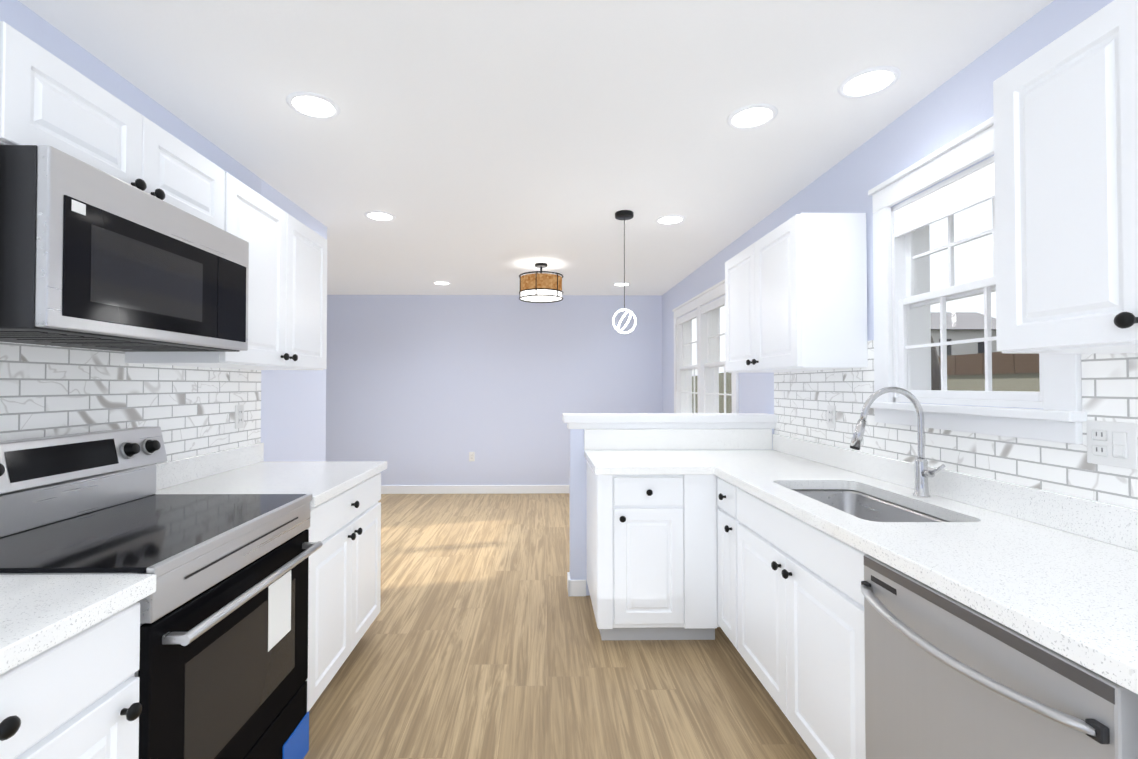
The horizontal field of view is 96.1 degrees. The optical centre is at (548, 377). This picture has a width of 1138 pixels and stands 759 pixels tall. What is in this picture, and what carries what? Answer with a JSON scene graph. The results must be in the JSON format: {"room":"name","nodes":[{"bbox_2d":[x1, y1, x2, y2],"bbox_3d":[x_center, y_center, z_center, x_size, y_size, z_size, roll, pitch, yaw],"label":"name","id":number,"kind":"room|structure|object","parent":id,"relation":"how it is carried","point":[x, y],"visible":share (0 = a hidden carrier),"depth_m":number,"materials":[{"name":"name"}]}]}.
{"room":"kitchen","nodes":[
{"label":"kitchen","id":0,"kind":"room"},
{"bbox_2d":[0,0,260,194],"bbox_3d":[-1.583,0.114,0.704,0.120,2.430,4.060,0,-1,-1],"label":"wall","id":1,"kind":"structure","parent":0,"point":[20,17],"depth_m":1.80,"materials":[{"name":"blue paint"}]},
{"bbox_2d":[0,21,15,144],"bbox_3d":[-1.336,-0.419,0.861,0.357,0.700,0.429,0,-1,-1],"label":"upper cabinet","id":2,"kind":"object","parent":1,"relation":"attached to","point":[7,33],"depth_m":1.10,"materials":[{"name":"white wood"}]},
{"bbox_2d":[12,30,231,233],"bbox_3d":[-1.344,-0.630,1.464,0.357,0.260,0.768,0,-1,-1],"label":"upper cabinet","id":3,"kind":"object","parent":1,"relation":"attached to","point":[48,98],"depth_m":1.35,"materials":[{"name":"white wood"}]},
{"bbox_2d":[0,145,248,351],"bbox_3d":[-1.298,-0.296,1.466,0.448,0.398,0.748,0,-1,-1],"label":"microwave","id":4,"kind":"object","parent":3,"relation":"attached to","point":[91,257],"visible":1,"depth_m":1.25,"materials":[{"name":"silver metal"}]},
{"bbox_2d":[0,342,260,463],"bbox_3d":[-1.520,0.171,0.854,0.008,0.720,3.760,0,-1,-1],"label":"backsplash","id":5,"kind":"structure","parent":1,"relation":"attached to","point":[46,390],"depth_m":1.83,"materials":[{"name":"tile"}]},
{"bbox_2d":[235,405,243,428],"bbox_3d":[-1.533,0.192,2.534,0.009,0.115,0.070,0,-1,-1],"label":"outlet","id":6,"kind":"object","parent":5,"relation":"attached to","point":[239,416],"visible":1,"depth_m":2.53,"materials":[{"name":"white plastic"}]},
{"bbox_2d":[156,443,263,490],"bbox_3d":[-1.506,0.369,0.997,0.020,0.099,3.452,0,-1,-1],"label":"backsplash","id":7,"kind":"structure","parent":1,"relation":"attached to","point":[169,473],"depth_m":2.25,"materials":[{"name":"white stone"}]},
{"bbox_2d":[125,176,326,369],"bbox_3d":[-1.354,-0.397,2.286,0.357,0.700,0.878,0,-1,-1],"label":"upper cabinet","id":8,"kind":"object","parent":1,"relation":"attached to","point":[287,280],"depth_m":2.22,"materials":[{"name":"white wood"}]},
{"bbox_2d":[261,179,326,461],"bbox_3d":[-1.614,0.151,3.153,0.120,2.430,0.840,0,-1,-1],"label":"wall","id":9,"kind":"structure","parent":0,"point":[293,415],"depth_m":3.11,"materials":[{"name":"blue paint"}]},
{"bbox_2d":[326,295,661,485],"bbox_3d":[-1.504,0.199,6.315,6.100,2.430,0.120,0,-1,-1],"label":"wall","id":10,"kind":"structure","parent":0,"point":[428,389],"depth_m":6.26,"materials":[{"name":"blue paint"}]},
{"bbox_2d":[469,452,474,460],"bbox_3d":[-0.943,0.963,6.245,0.070,0.115,0.009,0,-1,-1],"label":"outlet","id":11,"kind":"object","parent":10,"relation":"attached to","point":[471,456],"visible":1,"depth_m":6.24,"materials":[{"name":"white plastic"}]},
{"bbox_2d":[381,485,568,493],"bbox_3d":[-1.578,1.363,6.227,5.950,0.100,0.017,0,-1,-1],"label":"baseboard","id":12,"kind":"structure","parent":10,"relation":"attached to","point":[468,489],"depth_m":6.22,"materials":[{"name":"white wood"}]},
{"bbox_2d":[18,0,1053,294],"bbox_3d":[-1.515,-1.114,2.484,6.220,0.080,7.820,0,-1,-1],"label":"ceiling","id":13,"kind":"structure","parent":0,"point":[486,146],"depth_m":2.04,"materials":[{"name":"white paint"}]},
{"bbox_2d":[286,92,340,118],"bbox_3d":[-0.934,-1.078,2.030,0.198,0.006,0.198,0,-1,-1],"label":"recessed light","id":14,"kind":"object","parent":13,"relation":"in","point":[313,105],"visible":1,"depth_m":2.02,"materials":[{"name":"white plastic"}]},
{"bbox_2d":[364,211,395,220],"bbox_3d":[-1.106,-1.058,3.348,0.198,0.006,0.198,0,-1,-1],"label":"recessed light","id":15,"kind":"object","parent":13,"relation":"in","point":[380,215],"visible":1,"depth_m":3.33,"materials":[{"name":"white plastic"}]},
{"bbox_2d":[432,281,450,284],"bbox_3d":[-1.162,-1.025,5.537,0.198,0.006,0.198,0,-1,-1],"label":"recessed light","id":16,"kind":"object","parent":13,"relation":"in","point":[441,282],"visible":0.98,"depth_m":5.52,"materials":[{"name":"white plastic"}]},
{"bbox_2d":[519,263,562,302],"bbox_3d":[-0.072,-0.878,4.679,0.408,0.325,0.408,0,-1,-1],"label":"drum light","id":17,"kind":"object","parent":13,"relation":"attached to","point":[541,287],"visible":1,"depth_m":4.53,"materials":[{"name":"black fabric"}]},
{"bbox_2d":[612,282,629,285],"bbox_3d":[0.794,-1.024,5.602,0.198,0.006,0.198,0,-1,-1],"label":"recessed light","id":18,"kind":"object","parent":13,"relation":"in","point":[620,284],"visible":0.96,"depth_m":5.60,"materials":[{"name":"white plastic"}]},
{"bbox_2d":[612,210,635,333],"bbox_3d":[0.485,-0.673,3.288,0.158,0.778,0.143,0,-1,-1],"label":"ring pendant light","id":19,"kind":"object","parent":13,"relation":"hanging from","point":[624,215],"visible":1,"depth_m":3.28,"materials":[{"name":"black"}]},
{"bbox_2d":[655,215,685,224],"bbox_3d":[0.813,-1.057,3.423,0.198,0.006,0.198,0,-1,-1],"label":"recessed light","id":20,"kind":"object","parent":13,"relation":"in","point":[669,219],"visible":1,"depth_m":3.41,"materials":[{"name":"white"}]},
{"bbox_2d":[727,104,777,128],"bbox_3d":[0.839,-1.077,2.113,0.198,0.006,0.198,0,-1,-1],"label":"recessed light","id":21,"kind":"object","parent":13,"relation":"in","point":[751,116],"visible":1,"depth_m":2.10,"materials":[{"name":"white plastic"}]},
{"bbox_2d":[837,66,900,97],"bbox_3d":[1.171,-1.080,1.874,0.198,0.006,0.198,0,-1,-1],"label":"recessed light","id":22,"kind":"object","parent":13,"relation":"in","point":[869,82],"visible":1,"depth_m":1.86,"materials":[{"name":"white plastic"}]},
{"bbox_2d":[303,493,816,758],"bbox_3d":[-1.515,1.386,2.446,6.220,0.060,7.820,0,-1,-1],"label":"floor","id":23,"kind":"structure","parent":0,"point":[480,638],"depth_m":2.36,"materials":[{"name":"wood"}]},
{"bbox_2d":[0,603,141,758],"bbox_3d":[-1.188,0.893,0.785,0.650,0.874,0.604,0,-1,-1],"label":"base cabinet","id":24,"kind":"object","parent":23,"relation":"on","point":[69,660],"depth_m":0.95,"materials":[{"name":"white wood"}]},
{"bbox_2d":[0,574,155,678],"bbox_3d":[-1.168,0.427,0.185,0.675,0.039,1.821,0,-1,-1],"label":"countertop","id":25,"kind":"structure","parent":24,"relation":"on","point":[39,614],"depth_m":0.95,"materials":[{"name":"white stone"}]},
{"bbox_2d":[0,426,322,758],"bbox_3d":[-1.135,0.756,1.472,0.665,1.170,0.757,0,-1,-1],"label":"range","id":26,"kind":"object","parent":23,"relation":"on","point":[221,672],"visible":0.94,"depth_m":1.42,"materials":[{"name":"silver metal"}]},
{"bbox_2d":[306,471,380,711],"bbox_3d":[-1.208,0.916,2.279,0.650,0.874,0.856,0,-1,-1],"label":"base cabinet","id":27,"kind":"object","parent":23,"relation":"on","point":[344,574],"depth_m":2.18,"materials":[{"name":"white wood"}]},
{"bbox_2d":[156,461,386,506],"bbox_3d":[-1.195,0.459,2.292,0.675,0.039,0.868,0,-1,-1],"label":"countertop","id":28,"kind":"structure","parent":27,"relation":"on","point":[325,480],"depth_m":2.20,"materials":[{"name":"white stone"}]},
{"bbox_2d":[586,461,687,639],"bbox_3d":[0.457,0.925,2.887,0.433,0.874,0.658,0,-1,-1],"label":"base cabinet","id":29,"kind":"object","parent":23,"relation":"on","point":[628,603],"depth_m":2.56,"materials":[{"name":"white wood"}]},
{"bbox_2d":[584,449,1137,758],"bbox_3d":[0.848,0.443,1.254,1.204,0.039,3.908,0,-1,-1],"label":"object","id":30,"kind":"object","parent":29,"relation":"on","point":[723,535],"depth_m":1.67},
{"bbox_2d":[788,485,959,520],"bbox_3d":[1.124,0.558,1.847,0.420,0.197,0.730,0,-1,-1],"label":"sink","id":31,"kind":"object","parent":30,"relation":"in","point":[859,502],"depth_m":2.07,"materials":[{"name":"silver metal"}]},
{"bbox_2d":[850,387,945,496],"bbox_3d":[1.248,0.232,1.839,0.289,0.400,0.124,0,-1,-1],"label":"faucet","id":32,"kind":"object","parent":30,"relation":"on","point":[923,473],"visible":1,"depth_m":1.87,"materials":[{"name":"silver metal"}]},
{"bbox_2d":[562,413,776,595],"bbox_3d":[0.762,0.801,3.284,1.345,1.135,0.210,0,-1,-1],"label":"wall","id":33,"kind":"structure","parent":23,"relation":"on","point":[577,425],"depth_m":3.21,"materials":[{"name":"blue paint"}]},
{"bbox_2d":[584,429,771,448],"bbox_3d":[0.814,0.388,3.219,1.183,0.130,0.020,0,-1,-1],"label":"backsplash","id":34,"kind":"structure","parent":33,"relation":"attached to","point":[593,438],"depth_m":3.21,"materials":[{"name":"white stone"}]},
{"bbox_2d":[861,554,1137,758],"bbox_3d":[1.111,0.898,1.058,0.674,0.872,0.608,0,-1,-1],"label":"dishwasher","id":35,"kind":"object","parent":23,"relation":"on","point":[947,677],"visible":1,"depth_m":1.02,"materials":[{"name":"silver metal"}]},
{"bbox_2d":[662,0,1113,413],"bbox_3d":[1.520,0.141,2.503,0.150,2.430,7.580,0,-1,-1],"label":"wall","id":36,"kind":"structure","parent":0,"point":[958,104],"depth_m":2.21,"materials":[{"name":"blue paint"}]},
{"bbox_2d":[672,279,738,412],"bbox_3d":[1.464,-0.120,4.757,0.205,1.304,1.850,0,-1,-1],"label":"dining room window","id":37,"kind":"structure","parent":36,"relation":"in","point":[708,362],"depth_m":4.71,"materials":[{"name":"white wood"}]},
{"bbox_2d":[725,213,867,372],"bbox_3d":[1.273,-0.390,2.768,0.317,0.700,0.920,0,-1,-1],"label":"upper cabinet","id":38,"kind":"object","parent":36,"relation":"attached to","point":[796,297],"depth_m":2.31,"materials":[{"name":"white wood"}]},
{"bbox_2d":[772,434,1137,552],"bbox_3d":[1.440,0.374,1.263,0.020,0.100,3.908,0,-1,-1],"label":"backsplash","id":39,"kind":"structure","parent":36,"relation":"attached to","point":[1114,524],"depth_m":1.61,"materials":[{"name":"white stone"}]},
{"bbox_2d":[774,340,1137,508],"bbox_3d":[1.458,0.175,1.127,0.008,0.720,4.230,0,-1,-1],"label":"backsplash","id":40,"kind":"structure","parent":36,"relation":"attached to","point":[803,400],"depth_m":1.70,"materials":[{"name":"tile"}]},
{"bbox_2d":[827,405,835,428],"bbox_3d":[1.431,0.198,2.591,0.009,0.115,0.070,0,-1,-1],"label":"electrical outlet","id":41,"kind":"object","parent":40,"relation":"attached to","point":[831,416],"visible":1,"depth_m":2.58,"materials":[{"name":"white plastic"}]},
{"bbox_2d":[1086,420,1137,469],"bbox_3d":[1.446,0.170,1.317,0.012,0.115,0.116,0,-1,-1],"label":"outlet","id":42,"kind":"object","parent":40,"relation":"attached to","point":[1113,444],"visible":1,"depth_m":1.31,"materials":[{"name":"white plastic"}]},
{"bbox_2d":[868,116,1086,443],"bbox_3d":[1.501,-0.324,1.825,0.205,1.024,0.880,0,-1,-1],"label":"window","id":43,"kind":"structure","parent":36,"relation":"in","point":[904,297],"depth_m":1.91,"materials":[{"name":"white wood"}]},
{"bbox_2d":[993,0,1137,353],"bbox_3d":[1.296,-0.417,0.958,0.317,0.700,0.701,0,-1,-1],"label":"upper cabinet","id":44,"kind":"object","parent":36,"relation":"attached to","point":[1065,110],"depth_m":1.11,"materials":[{"name":"white wood"}]},
{"label":"outside","id":45,"kind":"structure","parent":0,"visible":0},
{"bbox_2d":[692,312,1039,412],"bbox_3d":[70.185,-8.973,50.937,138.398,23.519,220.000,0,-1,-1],"label":"building","id":46,"kind":"structure","parent":45,"point":[963,330],"depth_m":30.44,"materials":[{"name":"brown"}]}
]}

